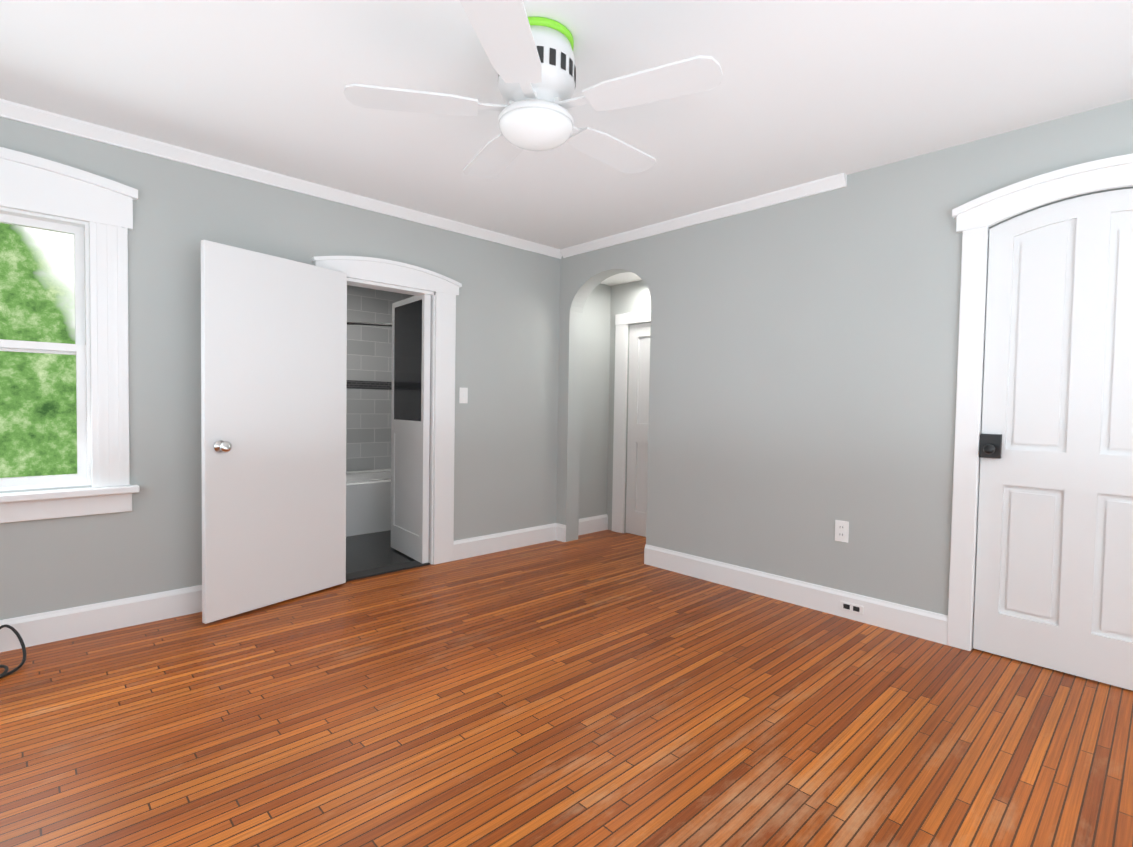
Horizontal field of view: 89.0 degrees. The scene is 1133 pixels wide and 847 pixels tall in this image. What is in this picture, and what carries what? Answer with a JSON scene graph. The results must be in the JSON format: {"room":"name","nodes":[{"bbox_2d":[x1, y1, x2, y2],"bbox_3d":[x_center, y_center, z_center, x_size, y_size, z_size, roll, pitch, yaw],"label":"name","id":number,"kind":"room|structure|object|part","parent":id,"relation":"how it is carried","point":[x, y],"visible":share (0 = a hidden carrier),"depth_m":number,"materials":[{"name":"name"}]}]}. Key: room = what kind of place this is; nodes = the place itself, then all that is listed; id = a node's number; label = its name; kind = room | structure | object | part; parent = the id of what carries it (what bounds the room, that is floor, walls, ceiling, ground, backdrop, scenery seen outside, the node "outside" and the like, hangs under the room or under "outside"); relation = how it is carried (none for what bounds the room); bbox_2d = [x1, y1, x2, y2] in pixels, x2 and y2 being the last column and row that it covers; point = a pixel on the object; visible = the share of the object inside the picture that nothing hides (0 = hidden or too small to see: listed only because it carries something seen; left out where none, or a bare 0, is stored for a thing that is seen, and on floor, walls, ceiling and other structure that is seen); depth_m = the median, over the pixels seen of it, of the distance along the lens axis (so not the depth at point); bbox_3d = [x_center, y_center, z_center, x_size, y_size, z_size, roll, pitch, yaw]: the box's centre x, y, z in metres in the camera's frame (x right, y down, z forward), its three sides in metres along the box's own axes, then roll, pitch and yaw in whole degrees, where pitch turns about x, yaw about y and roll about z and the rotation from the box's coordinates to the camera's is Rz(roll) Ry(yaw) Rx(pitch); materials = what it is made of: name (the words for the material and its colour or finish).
{"room":"empty bedroom","nodes":[
{"label":"empty bedroom","id":0,"kind":"room"},
{"bbox_2d":[0,117,610,619],"bbox_3d":[-1.731,-0.213,3.519,5.950,2.496,0.130,-1,3,-43],"label":"wall","id":1,"kind":"structure","parent":0,"point":[506,377],"depth_m":3.21,"materials":[{"name":"grey paint"}]},
{"bbox_2d":[0,147,139,522],"bbox_3d":[-2.655,-0.390,2.582,1.183,1.690,0.205,-1,3,-43],"label":"window","id":2,"kind":"structure","parent":1,"relation":"in","point":[103,206],"depth_m":2.84,"materials":[{"name":"white wood"}]},
{"bbox_3d":[-2.682,-0.336,2.611,0.803,1.290,0.130,-1,3,-43],"label":"window frame sashes","id":3,"kind":"part","parent":2,"relation":"part of","materials":[{"name":"white wood"}]},
{"bbox_2d":[0,585,201,651],"bbox_3d":[-2.659,0.978,2.593,3.005,0.145,0.018,-1,3,-43],"label":"baseboard","id":4,"kind":"structure","parent":1,"relation":"attached to","point":[50,626],"depth_m":2.88,"materials":[{"name":"white wood"}]},
{"bbox_2d":[201,240,346,623],"bbox_3d":[-1.639,0.044,3.324,0.185,1.973,0.855,2,2,32],"label":"bathroom door","id":5,"kind":"structure","parent":1,"relation":"in","point":[273,380],"depth_m":3.24,"materials":[{"name":"white painted wood"},{"name":"metal"}]},
{"bbox_2d":[0,99,561,258],"bbox_3d":[-1.868,-1.422,3.209,5.050,0.065,0.045,-1,3,-43],"label":"crown molding","id":6,"kind":"structure","parent":1,"relation":"attached to","point":[18,112],"depth_m":3.23,"materials":[{"name":"white wood"}]},
{"bbox_2d":[312,256,461,581],"bbox_3d":[-1.230,-0.034,3.974,1.060,2.125,0.174,-1,3,-43],"label":"door frame","id":7,"kind":"structure","parent":1,"relation":"attached to","point":[389,276],"depth_m":4.17,"materials":[{"name":"white wood"}]},
{"bbox_2d":[391,294,430,563],"bbox_3d":[-1.195,0.030,4.391,0.048,1.948,0.600,-1,2,-38],"label":"bathroom door","id":8,"kind":"structure","parent":1,"relation":"in","point":[410,398],"depth_m":4.32,"materials":[{"name":"white wood"}]},
{"bbox_2d":[459,387,467,402],"bbox_3d":[-0.772,-0.211,4.331,0.072,0.118,0.011,-1,3,-43],"label":"light switch","id":9,"kind":"object","parent":1,"relation":"attached to","point":[463,395],"visible":1,"depth_m":4.33,"materials":[{"name":"white plastic"}]},
{"bbox_2d":[453,514,607,560],"bbox_3d":[-0.231,0.943,4.894,1.705,0.145,0.018,-1,3,-43],"label":"baseboard","id":10,"kind":"structure","parent":1,"relation":"attached to","point":[481,545],"depth_m":4.71,"materials":[{"name":"white wood"}]},
{"bbox_2d":[346,285,413,470],"bbox_3d":[-2.361,-0.272,5.745,2.500,2.450,0.100,-1,3,-43],"label":"wall","id":11,"kind":"structure","parent":0,"point":[368,411],"depth_m":5.97,"materials":[{"name":"grey tile"}]},
{"bbox_2d":[346,380,391,389],"bbox_3d":[-2.323,-0.395,5.703,2.300,0.080,0.006,-1,3,-43],"label":"trim","id":12,"kind":"structure","parent":11,"relation":"attached to","point":[367,384],"depth_m":5.96,"materials":[{"name":"black tile"}]},
{"bbox_2d":[347,322,391,326],"bbox_3d":[-1.718,-0.912,5.579,1.562,0.023,0.963,-1,3,-43],"label":"shower rail","id":13,"kind":"object","parent":11,"relation":"attached to","point":[363,323],"visible":0.19,"depth_m":5.22,"materials":[{"name":"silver metal"}]},
{"bbox_2d":[0,530,1132,846],"bbox_3d":[-0.617,1.121,2.364,5.950,0.060,7.500,-1,3,-43],"label":"floor","id":14,"kind":"structure","parent":0,"point":[606,688],"depth_m":2.12,"materials":[{"name":"brown wood"}]},
{"bbox_2d":[0,624,26,677],"bbox_3d":[-2.614,0.989,2.230,0.770,0.144,0.475,-1,3,-43],"label":"cord","id":15,"kind":"object","parent":14,"relation":"on","point":[5,667],"visible":1,"depth_m":2.54,"materials":[{"name":"black rubber"}]},
{"bbox_2d":[346,468,390,536],"bbox_3d":[-2.192,0.735,5.306,1.880,0.470,0.820,-1,3,-43],"label":"bathtub","id":16,"kind":"object","parent":14,"relation":"on","point":[368,501],"visible":0.08,"depth_m":5.17,"materials":[{"name":"white ceramic"}]},
{"bbox_2d":[0,0,1132,248],"bbox_3d":[-0.092,-1.414,1.336,5.350,0.100,5.465,-1,3,-43],"label":"ceiling","id":17,"kind":"structure","parent":0,"point":[808,90],"depth_m":2.38,"materials":[{"name":"white paint"}]},
{"bbox_2d":[344,0,722,177],"bbox_3d":[-0.081,-1.202,2.132,1.238,0.375,1.276,-1,3,-43],"label":"ceiling fan","id":18,"kind":"object","parent":17,"relation":"hanging from","point":[532,60],"visible":1,"depth_m":1.98,"materials":[{"name":"white plastic"}]},
{"bbox_2d":[600,272,641,285],"bbox_3d":[0.579,-1.322,4.881,0.500,0.100,0.995,-1,3,-43],"label":"ceiling","id":19,"kind":"structure","parent":0,"point":[621,278],"depth_m":5.12,"materials":[{"name":"white paint"}]},
{"bbox_2d":[607,280,650,532],"bbox_3d":[0.813,-0.222,5.087,0.100,2.496,1.095,-1,3,-43],"label":"wall","id":20,"kind":"structure","parent":0,"point":[630,297],"depth_m":5.37,"materials":[{"name":"grey paint"}]},
{"bbox_2d":[612,310,650,532],"bbox_3d":[0.758,0.016,5.056,0.027,2.020,0.910,-1,3,-43],"label":"door frame","id":21,"kind":"structure","parent":20,"relation":"attached to","point":[623,321],"depth_m":5.32,"materials":[{"name":"white wood"}]},
{"bbox_2d":[626,323,650,536],"bbox_3d":[0.817,0.065,5.067,0.048,1.908,0.692,-1,3,-43],"label":"hall door","id":22,"kind":"structure","parent":20,"relation":"in","point":[638,424],"depth_m":5.22,"materials":[{"name":"white wood"}]},
{"bbox_2d":[556,99,1132,615],"bbox_3d":[1.818,-0.142,3.120,0.150,2.496,5.335,-1,3,-43],"label":"wall","id":23,"kind":"structure","parent":0,"point":[802,373],"depth_m":3.37,"materials":[{"name":"grey paint"}]},
{"bbox_2d":[556,523,565,541],"bbox_3d":[-0.048,0.944,4.982,0.018,0.145,0.107,-1,3,-43],"label":"baseboard","id":24,"kind":"structure","parent":23,"relation":"attached to","point":[561,532],"depth_m":4.97,"materials":[{"name":"white wood"}]},
{"bbox_2d":[560,173,846,257],"bbox_3d":[0.762,-1.406,4.072,0.045,0.065,2.324,-1,3,-43],"label":"crown molding","id":25,"kind":"structure","parent":23,"relation":"attached to","point":[826,184],"depth_m":3.81,"materials":[{"name":"white wood"}]},
{"bbox_2d":[644,544,947,644],"bbox_3d":[1.254,1.009,3.610,0.018,0.145,1.940,-1,3,-43],"label":"baseboard","id":26,"kind":"structure","parent":23,"relation":"attached to","point":[918,623],"depth_m":3.42,"materials":[{"name":"white wood"}]},
{"bbox_2d":[840,601,863,614],"bbox_3d":[1.597,1.032,3.231,0.007,0.048,0.125,-1,3,-43],"label":"electrical outlet","id":27,"kind":"object","parent":26,"relation":"attached to","point":[854,608],"visible":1,"depth_m":3.23,"materials":[{"name":"white plastic"}]},
{"bbox_2d":[835,520,848,542],"bbox_3d":[1.566,0.613,3.282,0.010,0.120,0.075,-1,3,-43],"label":"outlet","id":28,"kind":"object","parent":23,"relation":"attached to","point":[841,531],"visible":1,"depth_m":3.28,"materials":[{"name":"white plastic"}]},
{"bbox_2d":[947,153,1132,650],"bbox_3d":[2.309,0.004,2.569,0.198,2.257,1.030,-1,3,-43],"label":"door frame","id":29,"kind":"structure","parent":23,"relation":"attached to","point":[977,217],"depth_m":2.81,"materials":[{"name":"white wood"}]},
{"bbox_2d":[973,188,1132,690],"bbox_3d":[2.266,0.062,2.531,0.138,2.126,0.745,-1,3,-43],"label":"door","id":30,"kind":"structure","parent":23,"relation":"in","point":[1054,577],"depth_m":2.61,"materials":[{"name":"white wood"}]},
{"label":"outside","id":31,"kind":"structure","parent":0,"visible":0},
{"bbox_2d":[0,223,76,477],"bbox_3d":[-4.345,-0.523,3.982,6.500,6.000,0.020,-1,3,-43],"label":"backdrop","id":32,"kind":"structure","parent":31,"point":[38,423],"depth_m":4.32,"materials":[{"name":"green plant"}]}
]}

